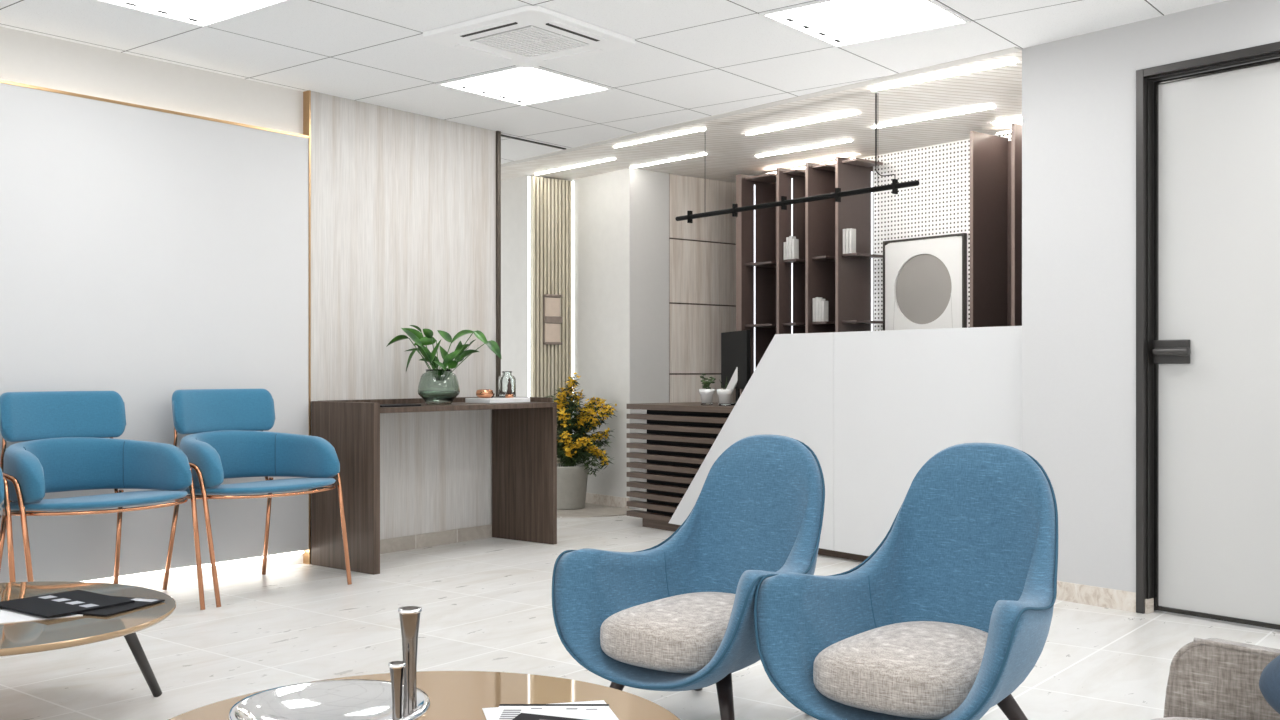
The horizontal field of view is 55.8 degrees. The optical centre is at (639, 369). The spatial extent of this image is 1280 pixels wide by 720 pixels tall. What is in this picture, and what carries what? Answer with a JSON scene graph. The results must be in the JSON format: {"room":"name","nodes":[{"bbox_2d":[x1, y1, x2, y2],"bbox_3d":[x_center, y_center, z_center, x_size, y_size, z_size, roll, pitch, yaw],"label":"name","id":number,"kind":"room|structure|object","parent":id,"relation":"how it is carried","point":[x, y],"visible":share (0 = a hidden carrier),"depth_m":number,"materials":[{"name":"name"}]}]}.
{"room":"lobby","nodes":[
{"label":"lobby","id":0,"kind":"room"},
{"bbox_2d":[0,26,302,586],"bbox_3d":[-3.160,-0.206,4.087,0.175,2.294,4.698,0,0,38],"label":"wall","id":1,"kind":"structure","parent":0,"point":[28,58],"depth_m":5.26,"materials":[{"name":"white paint"}]},
{"bbox_2d":[119,570,164,578],"bbox_3d":[-2.133,0.881,5.182,0.063,0.008,0.227,0,0,38],"label":"light","id":2,"kind":"object","parent":1,"relation":"attached to","point":[162,571],"depth_m":5.20,"materials":[{"name":"white"}]},
{"bbox_2d":[0,80,308,582],"bbox_3d":[-3.074,-0.132,4.016,0.046,2.002,4.694,0,0,38],"label":"wall panel","id":3,"kind":"object","parent":1,"relation":"attached to","point":[148,254],"visible":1,"depth_m":5.21,"materials":[{"name":"white paint"}]},
{"bbox_2d":[83,577,113,581],"bbox_3d":[-2.245,0.881,5.040,0.064,0.008,0.127,0,0,38],"label":"light","id":4,"kind":"object","parent":3,"relation":"attached to","point":[112,578],"depth_m":5.06,"materials":[{"name":"white"}]},
{"bbox_2d":[216,551,303,564],"bbox_3d":[-1.769,0.881,5.643,0.064,0.008,0.482,0,0,38],"label":"light","id":5,"kind":"object","parent":3,"relation":"attached to","point":[298,552],"depth_m":5.65,"materials":[{"name":"white"}]},
{"bbox_2d":[170,566,196,571],"bbox_3d":[-2.017,0.881,5.329,0.061,0.008,0.145,0,0,38],"label":"light","id":6,"kind":"object","parent":1,"relation":"attached to","point":[190,567],"depth_m":5.35,"materials":[{"name":"white"}]},
{"bbox_2d":[303,90,310,564],"bbox_3d":[-1.685,-0.206,5.915,0.224,2.294,0.008,0,0,38],"label":"trim","id":7,"kind":"structure","parent":1,"relation":"attached to","point":[306,94],"depth_m":5.85,"materials":[{"name":"gold metal"}]},
{"bbox_2d":[311,91,495,539],"bbox_3d":[-1.293,-0.206,6.414,0.220,2.294,1.260,0,0,38],"label":"wall","id":8,"kind":"structure","parent":0,"point":[403,203],"depth_m":6.33,"materials":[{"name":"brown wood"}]},
{"bbox_2d":[380,524,491,553],"bbox_3d":[-1.190,0.905,6.357,0.012,0.072,1.222,0,0,38],"label":"baseboard","id":9,"kind":"structure","parent":8,"relation":"attached to","point":[396,544],"depth_m":6.46,"materials":[{"name":"grey stone"}]},
{"bbox_2d":[496,131,500,395],"bbox_3d":[-0.889,-0.206,6.913,0.235,2.294,0.025,0,0,38],"label":"trim","id":10,"kind":"structure","parent":8,"relation":"attached to","point":[498,133],"depth_m":6.84,"materials":[{"name":"brown wood"}]},
{"bbox_2d":[501,134,565,149],"bbox_3d":[-0.650,-1.351,7.139,0.020,0.008,0.620,0,0,38],"label":"trim","id":11,"kind":"structure","parent":8,"relation":"attached to","point":[501,134],"depth_m":7.15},
{"bbox_2d":[501,175,544,396],"bbox_3d":[-1.606,-0.212,9.576,0.150,2.306,2.780,0,0,-39],"label":"wall","id":12,"kind":"structure","parent":0,"point":[514,191],"depth_m":8.57,"materials":[{"name":"paint"}]},
{"bbox_2d":[571,168,628,497],"bbox_3d":[-0.150,-0.212,8.535,0.352,2.306,0.675,0,0,-39],"label":"wall","id":13,"kind":"structure","parent":0,"point":[601,201],"depth_m":8.37,"materials":[{"name":"paint"}]},
{"bbox_2d":[585,493,628,508],"bbox_3d":[-0.290,0.903,8.421,0.011,0.075,0.675,0,0,-39],"label":"baseboard","id":14,"kind":"structure","parent":13,"relation":"attached to","point":[615,501],"depth_m":8.33,"materials":[{"name":"beige stone"}]},
{"bbox_2d":[669,173,669,402],"bbox_3d":[0.197,-0.212,8.395,0.008,2.306,0.015,0,0,-39],"label":"trim","id":15,"kind":"structure","parent":13,"relation":"attached to","point":[669,173],"depth_m":8.39,"materials":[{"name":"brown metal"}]},
{"bbox_2d":[0,0,1226,182],"bbox_3d":[-0.228,-1.383,5.642,10.598,0.060,10.773,0,0,38],"label":"ceiling","id":16,"kind":"structure","parent":0,"point":[688,60],"depth_m":5.40,"materials":[{"name":"tile"}]},
{"bbox_2d":[95,0,290,27],"bbox_3d":[-1.661,-1.349,4.331,0.590,0.008,0.590,0,0,38],"label":"recessed light","id":17,"kind":"object","parent":16,"relation":"in","point":[202,13],"visible":1,"depth_m":4.50,"materials":[{"name":"white plastic"}]},
{"bbox_2d":[436,66,612,105],"bbox_3d":[-0.546,-1.349,5.743,0.590,0.008,0.590,0,0,38],"label":"recessed light","id":18,"kind":"object","parent":16,"relation":"in","point":[517,85],"visible":0.98,"depth_m":5.73,"materials":[{"name":"white plastic"}]},
{"bbox_2d":[423,5,634,67],"bbox_3d":[-0.447,-1.339,4.901,0.636,0.028,0.636,0,0,38],"label":"air conditioner","id":19,"kind":"object","parent":16,"relation":"attached to","point":[528,36],"visible":1,"depth_m":4.84,"materials":[{"name":"white plastic"}]},
{"bbox_2d":[470,26,588,58],"bbox_3d":[-0.447,-1.327,4.901,0.340,0.005,0.340,0,0,38],"label":"grille","id":20,"kind":"object","parent":19,"relation":"attached to","point":[528,42],"depth_m":4.88,"materials":[{"name":"white plastic"}]},
{"bbox_2d":[535,158,614,174],"bbox_3d":[-0.444,-1.361,8.095,0.015,0.009,0.839,0,0,-42],"label":"recessed light","id":21,"kind":"object","parent":16,"relation":"in","point":[611,158],"visible":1,"depth_m":8.07,"materials":[{"name":"white plastic"}]},
{"bbox_2d":[614,128,705,147],"bbox_3d":[0.105,-1.361,7.098,0.015,0.009,0.760,0,0,-43],"label":"recessed light","id":22,"kind":"object","parent":16,"relation":"in","point":[702,128],"visible":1,"depth_m":7.08,"materials":[{"name":"white"}]},
{"bbox_2d":[631,153,706,167],"bbox_3d":[0.179,-1.361,7.872,0.014,0.009,0.701,0,0,-42],"label":"recessed light","id":23,"kind":"object","parent":16,"relation":"in","point":[704,153],"visible":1,"depth_m":7.85,"materials":[{"name":"white plastic"}]},
{"bbox_2d":[675,93,919,222],"bbox_3d":[0.772,-1.111,6.446,0.030,0.509,1.755,0,0,-39],"label":"pendant light","id":24,"kind":"object","parent":16,"relation":"hanging from","point":[895,185],"visible":1,"depth_m":6.25,"materials":[{"name":"black metal"}]},
{"bbox_2d":[747,112,856,134],"bbox_3d":[0.884,-1.361,6.691,0.015,0.009,0.781,0,0,-43],"label":"recessed light","id":25,"kind":"object","parent":16,"relation":"in","point":[855,113],"visible":1,"depth_m":6.67,"materials":[{"name":"white plastic"}]},
{"bbox_2d":[757,140,851,156],"bbox_3d":[1.000,-1.361,7.439,0.016,0.009,0.738,0,0,-43],"label":"recessed light","id":26,"kind":"object","parent":16,"relation":"in","point":[846,140],"visible":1,"depth_m":7.41,"materials":[{"name":"white plastic"}]},
{"bbox_2d":[759,0,970,47],"bbox_3d":[0.867,-1.349,4.628,0.590,0.008,0.590,0,0,38],"label":"recessed light","id":27,"kind":"object","parent":16,"relation":"in","point":[835,23],"visible":1,"depth_m":4.64,"materials":[{"name":"white plastic"}]},
{"bbox_2d":[872,106,994,127],"bbox_3d":[1.570,-1.361,6.517,0.014,0.009,0.745,0,0,-45],"label":"recessed light","id":28,"kind":"object","parent":16,"relation":"in","point":[991,107],"visible":1,"depth_m":6.49,"materials":[{"name":"white plastic"}]},
{"bbox_2d":[872,61,1015,90],"bbox_3d":[1.393,-1.361,5.607,0.014,0.009,0.749,0,0,-45],"label":"recessed light","id":29,"kind":"object","parent":16,"relation":"in","point":[1012,62],"visible":1,"depth_m":5.59,"materials":[{"name":"white plastic"}]},
{"bbox_2d":[993,118,1021,124],"bbox_3d":[2.204,-1.361,6.420,0.014,0.009,0.715,0,0,-43],"label":"recessed light","id":30,"kind":"object","parent":16,"relation":"in","point":[1020,119],"visible":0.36,"depth_m":6.61,"materials":[{"name":"white"}]},
{"bbox_2d":[0,508,1279,719],"bbox_3d":[-0.394,0.981,5.471,10.600,0.080,10.300,0,0,38],"label":"floor","id":31,"kind":"structure","parent":0,"point":[485,603],"depth_m":4.16,"materials":[{"name":"tile"}]},
{"bbox_2d":[0,467,15,581],"bbox_3d":[-2.542,0.511,4.066,0.569,0.855,0.704,0,0,38],"label":"armchair","id":32,"kind":"object","parent":31,"relation":"on","point":[4,490],"visible":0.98,"depth_m":4.20,"materials":[{"name":"orange metal"}]},
{"bbox_2d":[0,581,175,696],"bbox_3d":[-1.725,0.792,3.195,1.002,0.302,0.906,0,0,38],"label":"coffee table","id":33,"kind":"object","parent":31,"relation":"on","point":[25,637],"visible":0.74,"depth_m":3.10,"materials":[{"name":"brown glass"}]},
{"bbox_2d":[0,609,82,623],"bbox_3d":[-1.625,0.640,3.163,0.280,0.002,0.200,0,0,-32],"label":"paper sheet","id":34,"kind":"object","parent":33,"relation":"on","point":[6,616],"visible":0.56,"depth_m":3.13,"materials":[{"name":"white paper"}]},
{"bbox_2d":[75,596,164,615],"bbox_3d":[-1.471,0.637,3.277,0.260,0.004,0.220,0,0,18],"label":"magazine","id":35,"kind":"object","parent":33,"relation":"on","point":[139,602],"visible":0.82,"depth_m":3.23,"materials":[{"name":"paper"}]},
{"bbox_2d":[0,590,134,617],"bbox_3d":[-1.562,0.632,3.276,0.300,0.006,0.251,0,0,35],"label":"magazine","id":36,"kind":"object","parent":35,"relation":"on","point":[75,601],"visible":1,"depth_m":3.26,"materials":[{"name":"black paper"}]},
{"bbox_2d":[38,595,55,598],"bbox_3d":[-1.641,0.629,3.347,0.040,0.001,0.037,0,0,38],"label":"print","id":37,"kind":"object","parent":36,"relation":"on","point":[43,596],"depth_m":3.34,"materials":[{"name":"white paper"}]},
{"bbox_2d":[53,598,70,601],"bbox_3d":[-1.585,0.629,3.307,0.040,0.001,0.037,0,0,38],"label":"print","id":38,"kind":"object","parent":36,"relation":"on","point":[54,599],"depth_m":3.31,"materials":[{"name":"white paper"}]},
{"bbox_2d":[67,601,84,604],"bbox_3d":[-1.528,0.629,3.267,0.040,0.001,0.037,0,0,38],"label":"print","id":39,"kind":"object","parent":36,"relation":"on","point":[68,602],"depth_m":3.27,"materials":[{"name":"white paper"}]},
{"bbox_2d":[80,604,98,607],"bbox_3d":[-1.472,0.629,3.227,0.040,0.001,0.037,0,0,38],"label":"print","id":40,"kind":"object","parent":36,"relation":"on","point":[81,605],"depth_m":3.22,"materials":[{"name":"white paper"}]},
{"bbox_2d":[131,598,156,601],"bbox_3d":[-1.370,0.635,3.334,0.078,0.001,0.031,0,0,18],"label":"print","id":41,"kind":"object","parent":35,"relation":"on","point":[136,599],"depth_m":3.33,"materials":[{"name":"white paper"}]},
{"bbox_2d":[0,391,204,609],"bbox_3d":[-2.102,0.511,4.623,0.569,0.855,0.704,0,0,38],"label":"armchair","id":42,"kind":"object","parent":31,"relation":"on","point":[69,444],"visible":0.94,"depth_m":4.73,"materials":[{"name":"blue fabric"}]},
{"bbox_2d":[162,389,351,607],"bbox_3d":[-1.662,0.511,5.180,0.569,0.855,0.704,0,0,38],"label":"armchair","id":43,"kind":"object","parent":31,"relation":"on","point":[228,437],"visible":0.89,"depth_m":5.29,"materials":[{"name":"teal fabric"}]},
{"bbox_2d":[168,671,679,719],"bbox_3d":[-0.396,0.791,2.088,0.980,0.300,0.980,0,0,38],"label":"coffee table","id":44,"kind":"object","parent":31,"relation":"on","point":[453,695],"visible":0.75,"depth_m":2.38,"materials":[{"name":"brown glass"}]},
{"bbox_2d":[228,679,429,719],"bbox_3d":[-0.540,0.613,2.115,0.342,0.056,0.342,0,0,38],"label":"tray","id":45,"kind":"object","parent":44,"relation":"on","point":[343,699],"visible":0.9,"depth_m":2.21,"materials":[{"name":"silver metal"}]},
{"bbox_2d":[389,661,405,719],"bbox_3d":[-0.408,0.566,2.030,0.029,0.148,0.029,0,0,38],"label":"candlestick","id":46,"kind":"object","parent":45,"relation":"on","point":[397,668],"visible":1,"depth_m":2.02,"materials":[{"name":"silver metal"}]},
{"bbox_2d":[398,606,421,716],"bbox_3d":[-0.398,0.526,2.090,0.041,0.228,0.041,0,0,38],"label":"candlestick","id":47,"kind":"object","parent":45,"relation":"on","point":[409,615],"visible":0.96,"depth_m":2.08,"materials":[{"name":"silver metal"}]},
{"bbox_2d":[482,700,618,719],"bbox_3d":[-0.153,0.640,2.186,0.235,0.001,0.260,0,0,-14],"label":"paper sheet","id":48,"kind":"object","parent":44,"relation":"on","point":[489,713],"visible":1,"depth_m":2.27,"materials":[{"name":"white paper"}]},
{"bbox_2d":[492,704,608,719],"bbox_3d":[-0.166,0.637,2.154,0.208,0.005,0.288,0,0,2],"label":"magazine","id":49,"kind":"object","parent":48,"relation":"on","point":[504,711],"visible":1,"depth_m":2.25,"materials":[{"name":"white paper"}]},
{"bbox_2d":[512,713,584,719],"bbox_3d":[-0.171,0.632,2.091,0.162,0.004,0.232,0,0,15],"label":"magazine","id":50,"kind":"object","parent":49,"relation":"on","point":[522,716],"visible":1,"depth_m":2.19,"materials":[{"name":"grey paper"}]},
{"bbox_2d":[311,396,556,574],"bbox_3d":[-1.019,0.545,6.185,0.466,0.792,1.250,0,0,38],"label":"console table","id":51,"kind":"object","parent":31,"relation":"on","point":[524,435],"visible":0.75,"depth_m":5.84,"materials":[{"name":"brown wood"}]},
{"bbox_2d":[380,404,420,406],"bbox_3d":[-1.176,0.170,5.771,0.120,0.009,0.240,0,0,38],"label":"tablet","id":52,"kind":"object","parent":51,"relation":"on","point":[384,405],"visible":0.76,"depth_m":5.76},
{"bbox_2d":[386,325,501,404],"bbox_3d":[-1.001,-0.028,6.165,0.577,0.405,0.216,0,0,-9],"label":"vase","id":53,"kind":"object","parent":51,"relation":"on","point":[436,386],"visible":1,"depth_m":6.12,"materials":[{"name":"green glass"}]},
{"bbox_2d":[465,397,529,403],"bbox_3d":[-0.759,0.162,6.461,0.190,0.026,0.300,0,0,38],"label":"tray","id":54,"kind":"object","parent":51,"relation":"on","point":[494,399],"visible":0.91,"depth_m":6.37,"materials":[{"name":"white stone"}]},
{"bbox_2d":[476,389,492,397],"bbox_3d":[-0.824,0.126,6.411,0.094,0.045,0.094,0,0,38],"label":"copper bowl","id":55,"kind":"object","parent":54,"relation":"on","point":[480,393],"visible":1,"depth_m":6.38,"materials":[{"name":"orange metal"}]},
{"bbox_2d":[498,371,515,396],"bbox_3d":[-0.721,0.077,6.549,0.094,0.141,0.094,0,0,38],"label":"glass jar","id":56,"kind":"object","parent":54,"relation":"on","point":[503,380],"visible":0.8,"depth_m":6.52,"materials":[{"name":"white"}]},
{"bbox_2d":[505,377,513,397],"bbox_3d":[-0.698,0.093,6.457,0.046,0.110,0.046,0,0,38],"label":"candle holder","id":57,"kind":"object","parent":54,"relation":"on","point":[509,390],"visible":1,"depth_m":6.45,"materials":[{"name":"orange metal"}]},
{"bbox_2d":[505,394,513,397],"bbox_3d":[-0.698,0.139,6.457,0.046,0.018,0.046,0,0,38],"label":"cup","id":58,"kind":"object","parent":57,"relation":"on","point":[507,395],"depth_m":6.44,"materials":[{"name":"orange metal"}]},
{"bbox_2d":[557,502,646,517],"bbox_3d":[-0.485,0.938,8.097,0.699,0.006,0.910,0,0,-39],"label":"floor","id":59,"kind":"structure","parent":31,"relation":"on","point":[590,509],"depth_m":7.98,"materials":[{"name":"beige tile"}]},
{"bbox_2d":[546,372,617,509],"bbox_3d":[-0.421,0.475,8.175,0.565,0.919,0.371,0,0,2],"label":"flowering plant","id":60,"kind":"object","parent":59,"relation":"on","point":[574,445],"visible":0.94,"depth_m":8.13,"materials":[{"name":"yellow plant"}]},
{"bbox_2d":[552,434,824,719],"bbox_3d":[0.181,0.568,3.265,0.647,0.763,0.666,0,0,40],"label":"lounge chair","id":61,"kind":"object","parent":31,"relation":"on","point":[677,613],"visible":0.91,"depth_m":3.29,"materials":[{"name":"blue fabric"}]},
{"bbox_2d":[600,592,735,672],"bbox_3d":[0.137,0.691,3.212,0.406,0.155,0.450,0,0,40],"label":"seat cushion","id":62,"kind":"object","parent":61,"relation":"on","point":[641,632],"depth_m":3.08,"materials":[{"name":"grey fabric"}]},
{"bbox_2d":[736,157,882,395],"bbox_3d":[1.106,-0.190,7.893,0.339,2.262,1.029,0,0,-39],"label":"bookcase","id":63,"kind":"object","parent":31,"relation":"on","point":[775,295],"visible":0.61,"depth_m":7.82,"materials":[{"name":"brown paint"}]},
{"bbox_2d":[783,242,785,259],"bbox_3d":[0.960,-0.777,7.900,0.045,0.115,0.020,0,0,-39],"label":"book","id":64,"kind":"object","parent":63,"relation":"on","point":[784,243],"visible":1,"depth_m":7.88,"materials":[{"name":"paper"}]},
{"bbox_2d":[786,237,788,259],"bbox_3d":[0.976,-0.792,7.880,0.045,0.145,0.020,0,0,-39],"label":"book","id":65,"kind":"object","parent":63,"relation":"on","point":[787,238],"visible":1,"depth_m":7.86,"materials":[{"name":"paper"}]},
{"bbox_2d":[789,236,795,258],"bbox_3d":[0.992,-0.795,7.860,0.045,0.150,0.020,0,0,-39],"label":"book","id":66,"kind":"object","parent":63,"relation":"on","point":[790,237],"visible":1,"depth_m":7.84,"materials":[{"name":"paper"}]},
{"bbox_2d":[792,239,798,258],"bbox_3d":[1.008,-0.785,7.841,0.045,0.130,0.020,0,0,-39],"label":"book","id":67,"kind":"object","parent":63,"relation":"on","point":[795,242],"visible":1,"depth_m":7.83,"materials":[{"name":"paper"}]},
{"bbox_2d":[767,158,852,173],"bbox_3d":[1.115,-1.334,7.924,0.020,0.006,0.780,0,0,-39],"label":"light","id":68,"kind":"object","parent":63,"relation":"on","point":[851,158],"visible":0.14,"depth_m":7.96,"materials":[{"name":"beige"}]},
{"bbox_2d":[813,298,815,321],"bbox_3d":[1.122,-0.382,7.702,0.045,0.150,0.020,0,0,-39],"label":"book","id":69,"kind":"object","parent":63,"relation":"on","point":[813,298],"visible":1,"depth_m":7.68,"materials":[{"name":"paper"}]},
{"bbox_2d":[815,297,821,321],"bbox_3d":[1.138,-0.385,7.682,0.045,0.155,0.020,0,0,-39],"label":"book","id":70,"kind":"object","parent":63,"relation":"on","point":[816,298],"visible":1,"depth_m":7.67,"materials":[{"name":"paper"}]},
{"bbox_2d":[818,299,824,321],"bbox_3d":[1.154,-0.380,7.662,0.045,0.145,0.020,0,0,-39],"label":"book","id":71,"kind":"object","parent":63,"relation":"on","point":[819,300],"visible":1,"depth_m":7.65,"materials":[{"name":"paper"}]},
{"bbox_2d":[821,301,827,320],"bbox_3d":[1.170,-0.372,7.642,0.045,0.130,0.020,0,0,-39],"label":"book","id":72,"kind":"object","parent":63,"relation":"on","point":[824,304],"visible":1,"depth_m":7.63,"materials":[{"name":"paper"}]},
{"bbox_2d":[843,229,845,253],"bbox_3d":[1.281,-0.797,7.506,0.045,0.155,0.020,0,0,-39],"label":"book","id":73,"kind":"object","parent":63,"relation":"on","point":[844,230],"visible":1,"depth_m":7.49,"materials":[{"name":"paper"}]},
{"bbox_2d":[846,228,848,253],"bbox_3d":[1.297,-0.797,7.487,0.045,0.155,0.020,0,0,-39],"label":"book","id":74,"kind":"object","parent":63,"relation":"on","point":[847,230],"visible":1,"depth_m":7.47,"materials":[{"name":"paper"}]},
{"bbox_2d":[849,228,855,252],"bbox_3d":[1.313,-0.796,7.467,0.045,0.153,0.020,0,0,-39],"label":"book","id":75,"kind":"object","parent":63,"relation":"on","point":[852,232],"visible":1,"depth_m":7.46,"materials":[{"name":"paper"}]},
{"bbox_2d":[627,326,1021,560],"bbox_3d":[1.034,0.376,6.426,0.640,1.131,2.793,0,0,-39],"label":"reception desk","id":76,"kind":"object","parent":31,"relation":"on","point":[873,407],"visible":0.65,"depth_m":5.90,"materials":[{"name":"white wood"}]},
{"bbox_2d":[699,373,715,404],"bbox_3d":[0.388,0.112,7.012,0.091,0.185,0.091,0,0,38],"label":"potted plant","id":77,"kind":"object","parent":76,"relation":"on","point":[706,394],"visible":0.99,"depth_m":6.99,"materials":[{"name":"green plant"}]},
{"bbox_2d":[717,378,732,405],"bbox_3d":[0.483,0.119,6.895,0.091,0.170,0.091,0,0,38],"label":"potted plant","id":78,"kind":"object","parent":76,"relation":"on","point":[724,394],"visible":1,"depth_m":6.87,"materials":[{"name":"green plant"}]},
{"bbox_2d":[726,367,737,403],"bbox_3d":[0.531,0.094,7.013,0.156,0.224,0.050,0,0,37],"label":"stand","id":79,"kind":"object","parent":76,"relation":"on","point":[732,384],"visible":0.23,"depth_m":7.00,"materials":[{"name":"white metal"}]},
{"bbox_2d":[721,330,750,404],"bbox_3d":[0.558,-0.011,7.067,0.120,0.430,0.540,0,0,-12],"label":"monitor","id":80,"kind":"object","parent":76,"relation":"on","point":[735,345],"visible":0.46,"depth_m":7.00,"materials":[{"name":"black plastic"}]},
{"bbox_2d":[754,443,1057,719],"bbox_3d":[0.688,0.568,2.871,0.647,0.763,0.666,0,0,40],"label":"lounge chair","id":81,"kind":"object","parent":31,"relation":"on","point":[951,612],"visible":1,"depth_m":2.90,"materials":[{"name":"blue fabric"}]},
{"bbox_2d":[813,621,987,718],"bbox_3d":[0.644,0.691,2.818,0.406,0.155,0.450,0,0,40],"label":"seat cushion","id":82,"kind":"object","parent":81,"relation":"on","point":[862,669],"depth_m":2.69,"materials":[{"name":"grey fabric"}]},
{"bbox_2d":[970,123,1021,327],"bbox_3d":[2.325,-0.194,6.399,0.339,2.270,1.127,0,0,-39],"label":"tall cabinet","id":83,"kind":"object","parent":31,"relation":"on","point":[995,161],"visible":0.16,"depth_m":6.78,"materials":[{"name":"brown paint"}]},
{"bbox_2d":[1151,637,1279,719],"bbox_3d":[1.192,0.668,1.108,1.552,0.546,0.712,0,0,38],"label":"sofa","id":84,"kind":"object","parent":31,"relation":"on","point":[1210,678],"visible":1,"depth_m":1.76,"materials":[{"name":"beige fabric"}]},
{"bbox_2d":[1151,717,1211,719],"bbox_3d":[1.144,0.566,1.097,1.490,0.156,0.636,0,0,38],"label":"seat cushion","id":85,"kind":"object","parent":84,"relation":"on","point":[1164,718],"depth_m":1.73,"materials":[{"name":"grey fabric"}]},
{"bbox_2d":[1259,655,1279,713],"bbox_3d":[1.023,0.401,1.486,0.330,0.248,0.389,0,0,-20],"label":"cushion","id":86,"kind":"object","parent":84,"relation":"on","point":[1269,681],"visible":1,"depth_m":1.58,"materials":[{"name":"blue fabric"}]},
{"bbox_2d":[629,168,668,508],"bbox_3d":[0.065,-0.212,8.271,0.349,2.306,0.007,0,0,-40],"label":"wall","id":87,"kind":"structure","parent":0,"point":[648,190],"depth_m":8.26,"materials":[{"name":"grey paint"}]},
{"bbox_2d":[670,238,735,374],"bbox_3d":[0.374,-0.212,8.702,0.665,2.306,0.238,0,0,-39],"label":"wall","id":88,"kind":"structure","parent":0,"point":[670,238],"depth_m":8.58,"materials":[{"name":"brown wood"}]},
{"bbox_2d":[670,239,735,304],"bbox_3d":[0.455,-0.691,8.607,0.660,0.440,0.013,0,0,-39],"label":"panel","id":89,"kind":"object","parent":88,"relation":"attached to","point":[700,272],"visible":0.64,"depth_m":8.59,"materials":[{"name":"brown wood"}]},
{"bbox_2d":[670,304,735,372],"bbox_3d":[0.455,-0.219,8.607,0.660,0.484,0.013,0,0,-39],"label":"panel","id":90,"kind":"object","parent":88,"relation":"attached to","point":[695,330],"visible":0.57,"depth_m":8.56,"materials":[{"name":"brown wood"}]},
{"bbox_2d":[670,174,735,243],"bbox_3d":[0.455,-1.142,8.607,0.660,0.442,0.013,0,0,-39],"label":"panel","id":91,"kind":"object","parent":88,"relation":"attached to","point":[697,195],"visible":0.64,"depth_m":8.59,"materials":[{"name":"brown wood"}]},
{"bbox_2d":[670,375,735,402],"bbox_3d":[0.455,0.258,8.607,0.660,0.450,0.013,0,0,-39],"label":"panel","id":92,"kind":"object","parent":88,"relation":"attached to","point":[683,388],"visible":0.14,"depth_m":8.52,"materials":[{"name":"brown wood"}]},
{"bbox_2d":[802,132,1010,330],"bbox_3d":[2.061,-0.212,7.109,0.145,2.306,3.360,0,0,-39],"label":"wall","id":93,"kind":"structure","parent":0,"point":[940,204],"depth_m":7.41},
{"bbox_2d":[883,233,966,330],"bbox_3d":[1.731,-0.444,7.372,0.032,0.730,0.605,0,0,-39],"label":"framed picture","id":94,"kind":"object","parent":93,"relation":"attached to","point":[925,278],"visible":0.88,"depth_m":7.36,"materials":[{"name":"paper"}]},
{"bbox_2d":[1022,0,1279,591],"bbox_3d":[2.801,-0.206,3.737,0.140,2.294,3.600,0,0,-39],"label":"wall","id":95,"kind":"structure","parent":0,"point":[1079,92],"depth_m":4.86,"materials":[{"name":"white paint"}]},
{"bbox_2d":[501,47,1021,166],"bbox_3d":[-0.698,-1.366,7.726,0.065,0.034,7.000,0,0,-41],"label":"trim","id":96,"kind":"structure","parent":95,"relation":"attached to","point":[1013,49],"depth_m":6.03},
{"bbox_2d":[1056,581,1135,612],"bbox_3d":[1.766,0.903,4.887,0.011,0.076,0.509,0,0,-39],"label":"baseboard","id":97,"kind":"structure","parent":95,"relation":"attached to","point":[1066,591],"depth_m":4.81,"materials":[{"name":"beige stone"}]},
{"bbox_2d":[1136,41,1279,629],"bbox_3d":[2.328,-0.111,4.300,0.142,2.103,1.109,0,0,-39],"label":"door","id":98,"kind":"structure","parent":95,"relation":"in","point":[1208,127],"depth_m":4.55,"materials":[{"name":"grey metal"}]},
{"bbox_3d":[-0.431,-0.212,8.870,0.780,2.306,0.160,0,0,-39],"label":"wall","id":99,"kind":"structure","parent":0,"visible":0},
{"bbox_2d":[528,176,573,462],"bbox_3d":[-0.635,-0.206,8.559,0.368,2.294,0.061,0,0,-39],"label":"panel","id":100,"kind":"object","parent":99,"relation":"attached to","point":[550,199],"depth_m":8.53,"materials":[{"name":"brown wood"}]},
{"bbox_2d":[543,294,561,344],"bbox_3d":[-0.615,-0.355,8.514,0.145,0.353,0.037,0,0,-39],"label":"wall plaque","id":101,"kind":"object","parent":100,"relation":"attached to","point":[552,320],"visible":1,"depth_m":8.49,"materials":[{"name":"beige wood"}]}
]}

